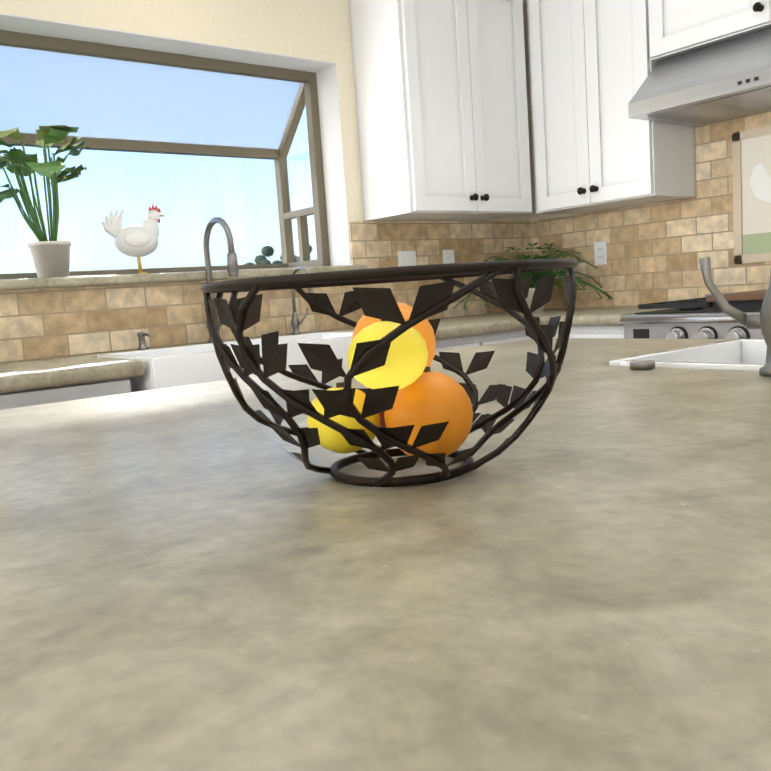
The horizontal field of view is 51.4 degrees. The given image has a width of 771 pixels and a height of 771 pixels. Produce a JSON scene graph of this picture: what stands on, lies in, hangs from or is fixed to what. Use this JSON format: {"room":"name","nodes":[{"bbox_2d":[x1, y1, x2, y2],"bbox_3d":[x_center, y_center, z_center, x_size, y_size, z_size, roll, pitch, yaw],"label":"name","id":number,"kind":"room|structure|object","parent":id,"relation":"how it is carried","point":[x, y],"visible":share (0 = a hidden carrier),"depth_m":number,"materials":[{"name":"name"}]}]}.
{"room":"kitchen","nodes":[
{"label":"kitchen","id":0,"kind":"room"},
{"bbox_2d":[0,0,528,362],"bbox_3d":[-3.006,-0.131,1.516,9.600,2.580,0.160,-9,8,-38],"label":"wall","id":1,"kind":"structure","parent":0,"point":[315,29],"depth_m":3.29,"materials":[{"name":"beige paint"}]},
{"bbox_2d":[0,13,350,279],"bbox_3d":[-0.987,-0.881,3.296,1.640,0.920,0.519,-9,8,-38],"label":"window","id":2,"kind":"structure","parent":1,"relation":"in","point":[103,89],"depth_m":3.44,"materials":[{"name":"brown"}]},
{"bbox_2d":[0,265,366,290],"bbox_3d":[-0.828,-0.428,3.186,1.720,0.035,0.255,-9,8,-38],"label":"window sill","id":3,"kind":"structure","parent":1,"relation":"attached to","point":[52,282],"depth_m":2.98,"materials":[{"name":"stone"}]},
{"bbox_2d":[0,125,87,277],"bbox_3d":[-1.315,-0.655,2.927,0.500,0.539,0.594,-9,8,-38],"label":"potted plant","id":4,"kind":"object","parent":3,"relation":"on","point":[51,257],"visible":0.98,"depth_m":2.97,"materials":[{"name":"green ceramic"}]},
{"bbox_2d":[101,204,164,273],"bbox_3d":[-0.984,-0.573,3.153,0.238,0.279,0.122,-9,8,-38],"label":"figurine","id":5,"kind":"object","parent":3,"relation":"on","point":[138,241],"visible":1,"depth_m":3.12,"materials":[{"name":"white ceramic"}]},
{"bbox_2d":[0,221,532,362],"bbox_3d":[-1.389,-0.306,2.675,5.588,0.479,0.012,-9,8,-38],"label":"tile backsplash","id":6,"kind":"structure","parent":1,"relation":"attached to","point":[49,323],"depth_m":3.17,"materials":[{"name":"tile"}]},
{"bbox_2d":[397,251,415,266],"bbox_3d":[0.105,-0.584,3.825,0.110,0.115,0.010,-9,8,-38],"label":"light switch","id":7,"kind":"object","parent":6,"relation":"attached to","point":[406,258],"visible":0.62,"depth_m":3.82,"materials":[{"name":"white plastic"}]},
{"bbox_2d":[442,250,454,263],"bbox_3d":[0.316,-0.618,3.990,0.075,0.115,0.010,-9,8,-38],"label":"light switch","id":8,"kind":"object","parent":6,"relation":"attached to","point":[448,256],"visible":0.48,"depth_m":3.98,"materials":[{"name":"white plastic"}]},
{"bbox_2d":[349,0,531,220],"bbox_3d":[0.287,-1.306,3.698,0.770,1.035,0.383,-9,8,-38],"label":"upper cabinet","id":9,"kind":"object","parent":1,"relation":"attached to","point":[441,104],"visible":1,"depth_m":3.54,"materials":[{"name":"white paint"}]},
{"bbox_2d":[523,4,692,308],"bbox_3d":[2.368,-0.616,2.527,0.160,2.580,5.190,-9,8,-38],"label":"wall","id":10,"kind":"structure","parent":0,"point":[533,216],"depth_m":4.27,"materials":[{"name":"beige paint"}]},
{"bbox_2d":[526,0,770,213],"bbox_3d":[1.595,-1.304,2.927,0.383,1.035,2.553,-9,8,-38],"label":"upper cabinet","id":11,"kind":"object","parent":10,"relation":"attached to","point":[592,63],"visible":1,"depth_m":3.51,"materials":[{"name":"white paint"}]},
{"bbox_2d":[628,28,770,126],"bbox_3d":[1.480,-1.205,2.981,0.519,0.249,0.993,-9,8,-38],"label":"range hood","id":12,"kind":"object","parent":11,"relation":"attached to","point":[723,81],"visible":0.98,"depth_m":3.06,"materials":[{"name":"silver metal"}]},
{"bbox_2d":[530,111,770,308],"bbox_3d":[1.673,-0.857,3.227,0.012,1.028,2.888,-9,8,-38],"label":"tile backsplash","id":13,"kind":"structure","parent":10,"relation":"attached to","point":[656,252],"depth_m":3.73,"materials":[{"name":"tile"}]},
{"bbox_2d":[594,241,607,264],"bbox_3d":[1.077,-0.662,4.011,0.010,0.115,0.075,-9,8,-38],"label":"electrical outlet","id":14,"kind":"object","parent":13,"relation":"attached to","point":[600,253],"visible":1,"depth_m":4.01,"materials":[{"name":"white plastic"}]},
{"bbox_2d":[732,125,770,263],"bbox_3d":[1.708,-0.783,3.175,0.014,0.550,0.680,-9,8,-38],"label":"framed picture","id":15,"kind":"object","parent":13,"relation":"attached to","point":[751,157],"visible":1,"depth_m":3.38,"materials":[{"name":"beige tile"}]},
{"bbox_3d":[-1.362,1.243,-0.307,9.600,0.060,4.870,-9,8,-38],"label":"floor","id":16,"kind":"structure","parent":0,"visible":0},
{"bbox_2d":[0,378,130,409],"bbox_3d":[-1.165,0.434,2.492,0.640,0.865,0.580,-9,8,-38],"label":"dishwasher","id":17,"kind":"object","parent":16,"relation":"on","point":[17,399],"visible":0.12,"depth_m":2.29,"materials":[{"name":"silver metal"}]},
{"bbox_2d":[435,330,530,351],"bbox_3d":[0.217,0.209,3.583,0.860,0.870,0.628,-9,8,-38],"label":"base cabinet","id":18,"kind":"object","parent":16,"relation":"on","point":[473,341],"depth_m":3.27,"materials":[{"name":"white paint"}]},
{"bbox_2d":[0,308,575,393],"bbox_3d":[-1.103,-0.037,2.485,5.436,0.049,0.660,-9,8,-38],"label":"countertop","id":19,"kind":"structure","parent":18,"relation":"on","point":[43,373],"depth_m":2.40,"materials":[{"name":"stone"}]},
{"bbox_2d":[137,332,150,349],"bbox_3d":[-0.881,-0.164,2.931,0.043,0.066,0.099,-9,8,-38],"label":"soap dispenser","id":20,"kind":"object","parent":19,"relation":"on","point":[141,340],"visible":1,"depth_m":2.94,"materials":[{"name":"silver metal"}]},
{"bbox_2d":[203,217,238,342],"bbox_3d":[-0.590,-0.402,3.053,0.143,0.471,0.251,-9,8,-38],"label":"sink faucet","id":21,"kind":"object","parent":19,"relation":"on","point":[232,267],"visible":0.67,"depth_m":3.00,"materials":[{"name":"silver metal"}]},
{"bbox_2d":[97,332,352,391],"bbox_3d":[-0.467,-0.027,2.871,0.940,0.252,0.495,-9,8,-38],"label":"farmhouse sink","id":22,"kind":"object","parent":19,"relation":"in","point":[179,366],"visible":0.23,"depth_m":2.52,"materials":[{"name":"white ceramic"}]},
{"bbox_2d":[291,267,312,333],"bbox_3d":[-0.326,-0.354,3.320,0.089,0.277,0.162,-9,8,-38],"label":"filtered water faucet","id":23,"kind":"object","parent":19,"relation":"on","point":[295,322],"visible":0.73,"depth_m":3.35,"materials":[{"name":"silver metal"}]},
{"bbox_2d":[453,242,611,311],"bbox_3d":[0.745,-0.532,3.942,0.614,0.341,0.594,-9,8,-38],"label":"fern plant","id":24,"kind":"object","parent":19,"relation":"on","point":[535,276],"visible":0.48,"depth_m":3.92,"materials":[{"name":"green plant"}]},
{"bbox_2d":[553,326,623,337],"bbox_3d":[1.115,0.141,3.638,0.628,0.870,0.428,-9,8,-38],"label":"base cabinet","id":25,"kind":"object","parent":16,"relation":"on","point":[596,331],"depth_m":3.34,"materials":[{"name":"white paint"}]},
{"bbox_2d":[548,306,674,326],"bbox_3d":[1.078,-0.310,3.544,0.664,0.049,0.361,-9,8,-38],"label":"countertop","id":26,"kind":"structure","parent":25,"relation":"on","point":[602,316],"depth_m":3.38,"materials":[{"name":"stone"}]},
{"bbox_2d":[620,289,766,338],"bbox_3d":[1.494,0.129,3.055,0.708,0.978,0.935,-9,8,-38],"label":"range","id":27,"kind":"object","parent":16,"relation":"on","point":[705,317],"visible":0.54,"depth_m":2.97,"materials":[{"name":"silver metal"}]},
{"bbox_3d":[0.239,0.528,0.854,2.011,0.870,1.855,-9,8,-38],"label":"cabinet","id":28,"kind":"object","parent":16,"relation":"on","visible":0},
{"bbox_2d":[0,338,770,770],"bbox_3d":[0.212,0.066,0.848,2.035,0.049,1.895,-9,8,-38],"label":"countertop","id":29,"kind":"structure","parent":28,"relation":"on","point":[214,576],"depth_m":0.42,"materials":[{"name":"stone"}]},
{"bbox_2d":[201,258,577,486],"bbox_3d":[0.008,-0.011,0.678,0.308,0.168,0.308,-9,8,-38],"label":"fruit bowl","id":30,"kind":"object","parent":29,"relation":"on","point":[238,316],"visible":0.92,"depth_m":0.58,"materials":[{"name":"black metal"}]},
{"bbox_2d":[307,382,379,452],"bbox_3d":[-0.036,0.027,0.678,0.057,0.060,0.072,-9,8,-38],"label":"fruit","id":31,"kind":"object","parent":30,"relation":"in","point":[331,439],"visible":0.48,"depth_m":0.66,"materials":[{"name":"yellow food"}]},
{"bbox_2d":[379,411,385,427],"bbox_3d":[0.020,0.014,0.728,0.072,0.069,0.072,-9,8,-38],"label":"fruit","id":32,"kind":"object","parent":30,"relation":"in","point":[382,421],"depth_m":0.71,"materials":[{"name":"red food"}]},
{"bbox_2d":[347,320,427,388],"bbox_3d":[0.002,-0.024,0.602,0.067,0.056,0.053,-9,8,-38],"label":"fruit","id":33,"kind":"object","parent":30,"relation":"in","point":[405,362],"visible":0.69,"depth_m":0.58,"materials":[{"name":"yellow food"}]},
{"bbox_2d":[352,303,435,366],"bbox_3d":[0.007,-0.036,0.676,0.072,0.075,0.072,-9,8,-38],"label":"fruit","id":34,"kind":"object","parent":30,"relation":"in","point":[424,329],"visible":0.25,"depth_m":0.66,"materials":[{"name":"orange food"}]},
{"bbox_2d":[384,367,472,459],"bbox_3d":[0.035,0.023,0.644,0.072,0.075,0.072,-9,8,-38],"label":"fruit","id":35,"kind":"object","parent":30,"relation":"in","point":[427,397],"visible":0.69,"depth_m":0.62,"materials":[{"name":"orange food"}]},
{"bbox_2d":[629,360,654,369],"bbox_3d":[0.420,-0.034,1.309,0.040,0.011,0.039,-9,8,-38],"label":"stopper","id":36,"kind":"object","parent":29,"relation":"on","point":[642,365],"visible":1,"depth_m":1.29,"materials":[{"name":"silver metal"}]},
{"bbox_2d":[609,339,766,370],"bbox_3d":[0.814,0.072,1.290,0.445,0.252,0.750,-9,8,-38],"label":"sink","id":37,"kind":"object","parent":29,"relation":"in","point":[742,354],"visible":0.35,"depth_m":1.58,"materials":[{"name":"white ceramic"}]},
{"bbox_2d":[699,257,770,375],"bbox_3d":[0.620,-0.270,1.140,0.236,0.492,0.251,-9,8,-38],"label":"island faucet","id":38,"kind":"object","parent":29,"relation":"on","point":[762,320],"visible":1,"depth_m":1.14,"materials":[{"name":"silver metal"}]},
{"label":"outside","id":39,"kind":"structure","parent":0,"visible":0},
{"bbox_2d":[244,246,299,264],"bbox_3d":[-2.330,-0.256,19.787,3.485,6.356,2.830,-9,8,-38],"label":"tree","id":40,"kind":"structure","parent":39,"point":[270,251],"depth_m":19.17,"materials":[{"name":"green plant"}]},
{"bbox_2d":[273,245,312,263],"bbox_3d":[-1.984,-0.882,23.946,3.556,6.580,2.999,-9,8,-38],"label":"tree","id":41,"kind":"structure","parent":39,"point":[280,262],"depth_m":23.68,"materials":[{"name":"green plant"}]}
]}

